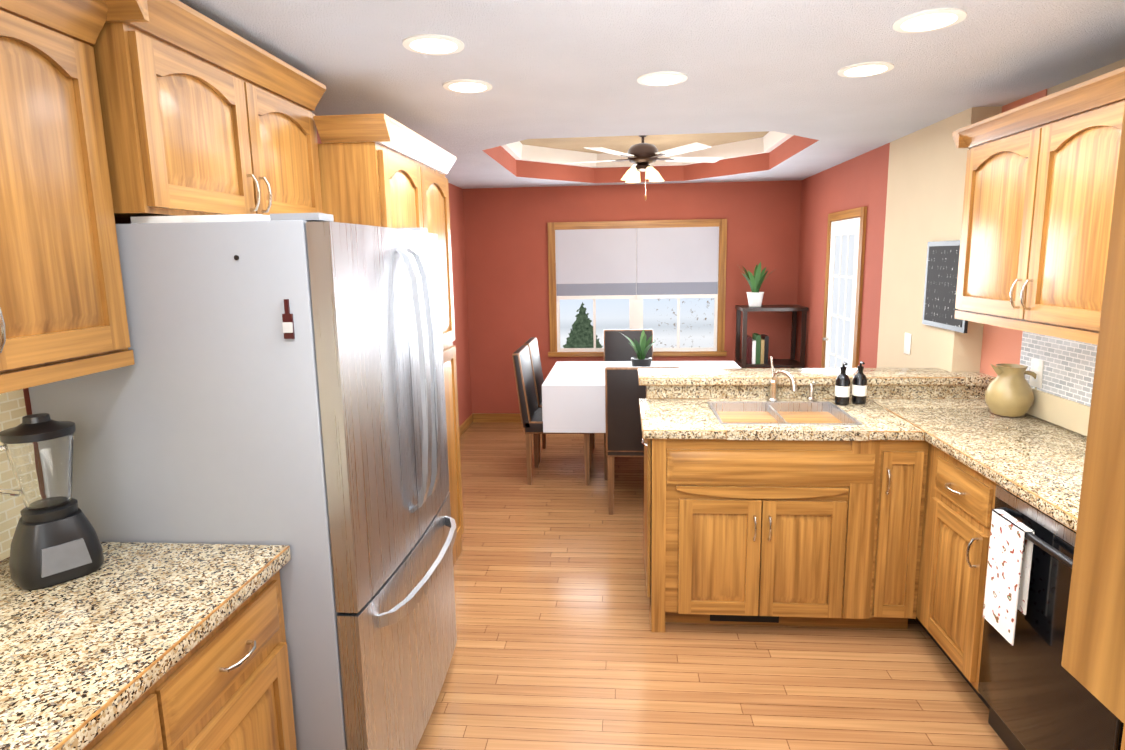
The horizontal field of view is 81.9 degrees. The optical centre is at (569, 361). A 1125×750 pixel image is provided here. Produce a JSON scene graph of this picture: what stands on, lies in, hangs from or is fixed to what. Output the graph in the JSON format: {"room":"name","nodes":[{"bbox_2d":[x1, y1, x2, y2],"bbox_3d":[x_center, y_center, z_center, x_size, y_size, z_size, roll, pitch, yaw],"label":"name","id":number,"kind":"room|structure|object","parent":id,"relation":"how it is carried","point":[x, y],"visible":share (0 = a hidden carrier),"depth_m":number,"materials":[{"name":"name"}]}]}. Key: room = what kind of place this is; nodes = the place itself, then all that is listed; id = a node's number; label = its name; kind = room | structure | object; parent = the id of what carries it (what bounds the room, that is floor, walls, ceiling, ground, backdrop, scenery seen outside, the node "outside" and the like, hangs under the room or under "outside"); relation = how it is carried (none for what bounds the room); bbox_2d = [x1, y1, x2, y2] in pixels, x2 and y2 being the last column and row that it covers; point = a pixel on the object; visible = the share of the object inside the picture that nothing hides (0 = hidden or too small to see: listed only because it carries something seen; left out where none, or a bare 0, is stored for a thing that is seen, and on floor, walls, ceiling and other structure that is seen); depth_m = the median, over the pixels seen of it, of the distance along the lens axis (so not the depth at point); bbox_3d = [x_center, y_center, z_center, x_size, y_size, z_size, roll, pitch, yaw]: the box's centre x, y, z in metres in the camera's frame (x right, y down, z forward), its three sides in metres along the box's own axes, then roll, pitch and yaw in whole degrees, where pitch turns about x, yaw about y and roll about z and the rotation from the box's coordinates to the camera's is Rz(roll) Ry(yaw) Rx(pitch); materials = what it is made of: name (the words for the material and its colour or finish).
{"room":"kitchen","nodes":[
{"label":"kitchen","id":0,"kind":"room"},
{"bbox_2d":[8,128,471,557],"bbox_3d":[-1.329,-0.226,3.306,0.150,2.690,6.170,0,9,5],"label":"wall","id":1,"kind":"structure","parent":0,"point":[461,340],"depth_m":6.07,"materials":[{"name":"paint"}]},
{"bbox_2d":[0,389,26,560],"bbox_3d":[-1.436,0.330,0.976,0.008,0.498,1.386,0,9,5],"label":"backsplash","id":2,"kind":"structure","parent":1,"relation":"attached to","point":[12,409],"depth_m":1.59,"materials":[{"name":"beige tile"}]},
{"bbox_2d":[0,0,133,383],"bbox_3d":[-1.267,-0.350,1.125,0.323,0.790,0.846,0,9,5],"label":"upper cabinet","id":3,"kind":"object","parent":1,"relation":"attached to","point":[63,315],"depth_m":1.37,"materials":[{"name":"brown wood"}]},
{"bbox_2d":[90,0,325,223],"bbox_3d":[-1.143,-0.674,1.938,0.441,0.510,0.976,0,9,5],"label":"upper cabinet","id":4,"kind":"object","parent":1,"relation":"attached to","point":[202,114],"visible":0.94,"depth_m":1.71,"materials":[{"name":"brown wood"}]},
{"bbox_2d":[459,414,472,436],"bbox_3d":[-1.095,0.797,5.119,0.013,0.090,2.850,0,9,5],"label":"baseboard","id":5,"kind":"structure","parent":1,"relation":"attached to","point":[464,426],"depth_m":6.21,"materials":[{"name":"brown wood"}]},
{"bbox_2d":[463,180,801,412],"bbox_3d":[0.639,-0.731,6.262,3.600,2.690,0.120,0,9,5],"label":"wall","id":6,"kind":"structure","parent":0,"point":[506,249],"depth_m":6.17,"materials":[{"name":"paint"}]},
{"bbox_2d":[472,413,520,421],"bbox_3d":[0.585,0.563,6.406,3.156,0.090,0.013,0,9,5],"label":"baseboard","id":7,"kind":"structure","parent":6,"relation":"attached to","point":[496,417],"depth_m":6.51,"materials":[{"name":"brown wood"}]},
{"bbox_2d":[547,219,726,356],"bbox_3d":[0.633,-0.686,6.190,1.720,1.288,0.035,0,9,5],"label":"window","id":8,"kind":"structure","parent":6,"relation":"in","point":[665,280],"depth_m":6.18,"materials":[{"name":"brown wood"}]},
{"bbox_2d":[179,0,1124,188],"bbox_3d":[0.327,-1.197,2.427,3.600,0.251,7.570,0,9,5],"label":"ceiling","id":9,"kind":"structure","parent":0,"point":[560,68],"depth_m":2.36,"materials":[{"name":"paint"}]},
{"bbox_2d":[402,34,463,54],"bbox_3d":[-0.427,-0.990,2.029,0.190,0.007,0.190,0,9,5],"label":"recessed light","id":10,"kind":"object","parent":9,"relation":"in","point":[431,44],"visible":0.98,"depth_m":2.01,"materials":[{"name":"white glass"}]},
{"bbox_2d":[443,79,491,92],"bbox_3d":[-0.397,-1.069,2.521,0.190,0.007,0.190,0,9,5],"label":"recessed light","id":11,"kind":"object","parent":9,"relation":"in","point":[468,86],"visible":0.96,"depth_m":2.50,"materials":[{"name":"white glass"}]},
{"bbox_2d":[560,135,723,199],"bbox_3d":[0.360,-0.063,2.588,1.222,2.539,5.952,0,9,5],"label":"ceiling fan","id":12,"kind":"object","parent":9,"relation":"hanging from","point":[642,156],"visible":0.94,"depth_m":4.66,"materials":[{"name":"brown metal"}]},
{"bbox_2d":[637,71,687,85],"bbox_3d":[0.350,-1.072,2.461,0.190,0.007,0.190,0,9,5],"label":"recessed light","id":13,"kind":"object","parent":9,"relation":"in","point":[664,78],"visible":0.96,"depth_m":2.44,"materials":[{"name":"white glass"}]},
{"bbox_2d":[838,61,893,77],"bbox_3d":[1.086,-1.071,2.381,0.190,0.007,0.190,0,9,5],"label":"recessed light","id":14,"kind":"object","parent":9,"relation":"in","point":[865,69],"visible":0.96,"depth_m":2.36,"materials":[{"name":"white glass"}]},
{"bbox_2d":[893,8,966,32],"bbox_3d":[1.047,-0.992,1.889,0.190,0.007,0.190,0,9,5],"label":"recessed light","id":15,"kind":"object","parent":9,"relation":"in","point":[928,20],"visible":0.92,"depth_m":1.87,"materials":[{"name":"white glass"}]},
{"bbox_2d":[416,422,1008,749],"bbox_3d":[0.367,1.237,2.816,3.600,0.100,7.570,0,9,5],"label":"floor","id":16,"kind":"structure","parent":0,"point":[559,645],"depth_m":2.64,"materials":[{"name":"brown wood"}]},
{"bbox_2d":[0,546,296,749],"bbox_3d":[-1.082,1.014,1.269,0.658,0.876,0.966,0,9,5],"label":"base cabinet","id":17,"kind":"object","parent":16,"relation":"on","point":[150,646],"depth_m":1.33,"materials":[{"name":"beige stone"}]},
{"bbox_2d":[0,413,103,589],"bbox_3d":[-1.202,0.307,1.481,0.167,0.374,0.177,7,12,39],"label":"blender","id":18,"kind":"object","parent":17,"relation":"on","point":[55,540],"visible":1,"depth_m":1.44,"materials":[{"name":"black plastic"}]},
{"bbox_2d":[28,213,456,749],"bbox_3d":[-0.877,0.438,2.120,0.914,1.738,0.918,0,9,5],"label":"fridge","id":19,"kind":"object","parent":16,"relation":"on","point":[280,381],"visible":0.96,"depth_m":1.65,"materials":[{"name":"silver metal"}]},
{"bbox_2d":[313,113,463,565],"bbox_3d":[-0.938,0.094,3.005,0.671,2.140,1.023,0,9,5],"label":"pantry cabinet","id":20,"kind":"object","parent":16,"relation":"on","point":[382,170],"visible":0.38,"depth_m":2.58,"materials":[{"name":"brown wood"}]},
{"bbox_2d":[512,345,591,485],"bbox_3d":[-0.110,0.386,4.816,0.549,0.965,0.450,0,9,5],"label":"dining chair","id":21,"kind":"object","parent":16,"relation":"on","point":[531,416],"visible":0.77,"depth_m":4.64,"materials":[{"name":"brown wood"}]},
{"bbox_2d":[523,337,594,462],"bbox_3d":[-0.070,0.305,5.318,0.549,0.965,0.450,0,9,5],"label":"dining chair","id":22,"kind":"object","parent":16,"relation":"on","point":[531,343],"visible":0.4,"depth_m":5.22,"materials":[{"name":"brown wood"}]},
{"bbox_2d":[604,329,652,360],"bbox_3d":[0.522,0.223,5.769,0.450,0.965,0.549,0,9,5],"label":"dining chair","id":23,"kind":"object","parent":16,"relation":"on","point":[618,346],"visible":0.21,"depth_m":5.92,"materials":[{"name":"brown wood"}]},
{"bbox_2d":[542,361,740,479],"bbox_3d":[0.595,0.449,5.044,1.496,0.745,1.056,0,9,5],"label":"dining table","id":24,"kind":"object","parent":16,"relation":"on","point":[573,396],"visible":0.35,"depth_m":4.55,"materials":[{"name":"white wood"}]},
{"bbox_2d":[624,329,653,366],"bbox_3d":[0.530,-0.072,4.945,0.310,0.315,0.337,0,9,5],"label":"potted plant","id":25,"kind":"object","parent":24,"relation":"on","point":[641,351],"visible":0.92,"depth_m":4.90,"materials":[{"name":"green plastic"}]},
{"bbox_2d":[605,366,678,514],"bbox_3d":[0.464,0.471,4.225,0.450,0.965,0.549,0,9,5],"label":"dining chair","id":26,"kind":"object","parent":16,"relation":"on","point":[625,391],"visible":0.6,"depth_m":3.97,"materials":[{"name":"brown wood"}]},
{"bbox_2d":[642,404,897,632],"bbox_3d":[0.844,0.706,3.003,0.982,0.873,0.580,0,9,5],"label":"base cabinet","id":27,"kind":"object","parent":16,"relation":"on","point":[793,508],"depth_m":2.72,"materials":[{"name":"brown wood"}]},
{"bbox_2d":[767,357,796,401],"bbox_3d":[1.014,0.093,3.098,0.111,0.214,0.162,0,9,5],"label":"faucet","id":28,"kind":"object","parent":27,"relation":"on","point":[773,393],"visible":1,"depth_m":3.14,"materials":[{"name":"silver metal"}]},
{"bbox_2d":[807,381,815,400],"bbox_3d":[1.171,0.144,3.129,0.040,0.099,0.070,0,9,5],"label":"soap pump","id":29,"kind":"object","parent":27,"relation":"on","point":[811,393],"visible":1,"depth_m":3.14,"materials":[{"name":"silver metal"}]},
{"bbox_2d":[735,304,808,367],"bbox_3d":[1.840,0.068,6.000,0.570,1.155,0.380,0,9,5],"label":"plant stand","id":30,"kind":"object","parent":16,"relation":"on","point":[755,348],"visible":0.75,"depth_m":5.86,"materials":[{"name":"brown wood"}]},
{"bbox_2d":[742,261,775,306],"bbox_3d":[1.679,-0.703,5.878,0.356,0.407,0.392,0,9,5],"label":"potted plant","id":31,"kind":"object","parent":30,"relation":"on","point":[755,295],"visible":1,"depth_m":5.83,"materials":[{"name":"green plant"}]},
{"bbox_2d":[850,404,928,628],"bbox_3d":[1.382,0.704,2.959,0.195,0.873,0.580,0,9,5],"label":"base cabinet","id":32,"kind":"object","parent":16,"relation":"on","point":[909,497],"depth_m":2.67,"materials":[{"name":"brown wood"}]},
{"bbox_2d":[835,362,849,404],"bbox_3d":[1.285,0.102,3.051,0.065,0.202,0.067,0,9,5],"label":"soap bottle","id":33,"kind":"object","parent":32,"relation":"on","point":[842,388],"visible":1,"depth_m":3.03,"materials":[{"name":"black plastic"}]},
{"bbox_2d":[851,361,866,403],"bbox_3d":[1.371,0.099,3.064,0.065,0.202,0.067,0,9,5],"label":"soap bottle","id":34,"kind":"object","parent":32,"relation":"on","point":[859,388],"visible":1,"depth_m":3.05,"materials":[{"name":"black plastic"}]},
{"bbox_2d":[892,412,1080,619],"bbox_3d":[1.727,0.727,2.776,0.560,0.876,0.528,0,9,5],"label":"base cabinet","id":35,"kind":"object","parent":16,"relation":"on","point":[935,425],"depth_m":2.63,"materials":[{"name":"beige stone"}]},
{"bbox_2d":[985,364,1036,416],"bbox_3d":[1.919,0.122,2.801,0.214,0.222,0.180,0,9,5],"label":"pitcher","id":36,"kind":"object","parent":35,"relation":"on","point":[1008,392],"visible":0.94,"depth_m":2.75,"materials":[{"name":"beige ceramic"}]},
{"bbox_2d":[917,440,1086,708],"bbox_3d":[1.695,0.792,2.376,0.560,0.876,0.396,0,9,5],"label":"base cabinet","id":37,"kind":"object","parent":16,"relation":"on","point":[976,456],"depth_m":2.31,"materials":[{"name":"brown wood"}]},
{"bbox_2d":[978,485,1123,749],"bbox_3d":[1.619,0.875,1.885,0.591,0.868,0.600,0,9,5],"label":"dishwasher","id":38,"kind":"object","parent":16,"relation":"on","point":[1034,693],"visible":0.58,"depth_m":1.93,"materials":[{"name":"black plastic"}]},
{"bbox_2d":[1120,724,1124,749],"bbox_3d":[1.613,0.956,1.353,0.560,0.876,0.466,0,9,5],"label":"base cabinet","id":39,"kind":"object","parent":16,"relation":"on","point":[1123,735],"depth_m":1.58,"materials":[{"name":"brown wood"}]},
{"bbox_2d":[795,106,1001,371],"bbox_3d":[2.168,-0.495,4.628,0.290,2.690,2.930,0,9,5],"label":"wall","id":40,"kind":"structure","parent":0,"point":[926,183],"depth_m":3.89,"materials":[{"name":"beige paint"}]},
{"bbox_2d":[821,206,866,367],"bbox_3d":[2.019,-0.150,4.889,0.050,1.930,0.770,0,9,5],"label":"patio door","id":41,"kind":"structure","parent":40,"relation":"in","point":[845,251],"depth_m":4.80,"materials":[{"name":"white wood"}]},
{"bbox_2d":[904,333,911,354],"bbox_3d":[1.947,-0.102,3.739,0.009,0.120,0.080,0,9,5],"label":"switch plate","id":42,"kind":"object","parent":40,"relation":"attached to","point":[907,345],"visible":1,"depth_m":3.73,"materials":[{"name":"white plastic"}]},
{"bbox_2d":[922,240,967,332],"bbox_3d":[1.904,-0.387,3.280,0.017,0.440,0.440,0,9,5],"label":"chalkboard sign","id":43,"kind":"object","parent":40,"relation":"attached to","point":[941,277],"visible":0.71,"depth_m":3.30,"materials":[{"name":"black plastic"}]},
{"bbox_2d":[1047,58,1124,95],"bbox_3d":[1.994,-0.006,1.586,0.150,2.690,3.240,0,9,5],"label":"wall","id":44,"kind":"structure","parent":0,"point":[1090,75],"depth_m":2.49,"materials":[{"name":"beige paint"}]},
{"bbox_2d":[980,89,1046,376],"bbox_3d":[2.035,-0.040,3.061,0.005,2.290,0.320,0,9,5],"label":"wall","id":45,"kind":"structure","parent":44,"relation":"attached to","point":[1001,345],"depth_m":3.04,"materials":[{"name":"paint"}]},
{"bbox_2d":[955,66,1124,337],"bbox_3d":[1.805,-0.519,2.265,0.328,0.765,1.050,0,9,5],"label":"upper cabinet","id":46,"kind":"object","parent":44,"relation":"attached to","point":[1040,184],"depth_m":2.24,"materials":[{"name":"brown wood"}]},
{"bbox_2d":[1026,388,1089,435],"bbox_3d":[1.903,0.386,1.494,0.020,0.113,2.916,0,9,5],"label":"backsplash","id":47,"kind":"structure","parent":44,"relation":"attached to","point":[1063,412],"depth_m":2.61,"materials":[{"name":"paint"}]},
{"bbox_2d":[1020,331,1096,405],"bbox_3d":[1.905,0.163,1.458,0.008,0.340,2.916,0,9,5],"label":"backsplash","id":48,"kind":"structure","parent":44,"relation":"attached to","point":[1068,369],"depth_m":2.62,"materials":[{"name":"grey tile"}]},
{"bbox_2d":[1029,358,1043,388],"bbox_3d":[2.004,0.050,2.783,0.007,0.120,0.080,0,9,5],"label":"electrical outlet","id":49,"kind":"object","parent":48,"relation":"attached to","point":[1037,366],"visible":0.85,"depth_m":2.77,"materials":[{"name":"white plastic"}]},
{"bbox_3d":[1.059,0.461,0.029,1.766,2.290,0.120,0,9,5],"label":"wall","id":50,"kind":"structure","parent":0,"visible":0},
{"bbox_2d":[1061,106,1124,723],"bbox_3d":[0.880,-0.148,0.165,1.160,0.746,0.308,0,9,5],"label":"tall cabinet","id":51,"kind":"object","parent":50,"relation":"attached to","point":[1093,659],"visible":1,"depth_m":0.38,"materials":[{"name":"brown wood"}]}
]}

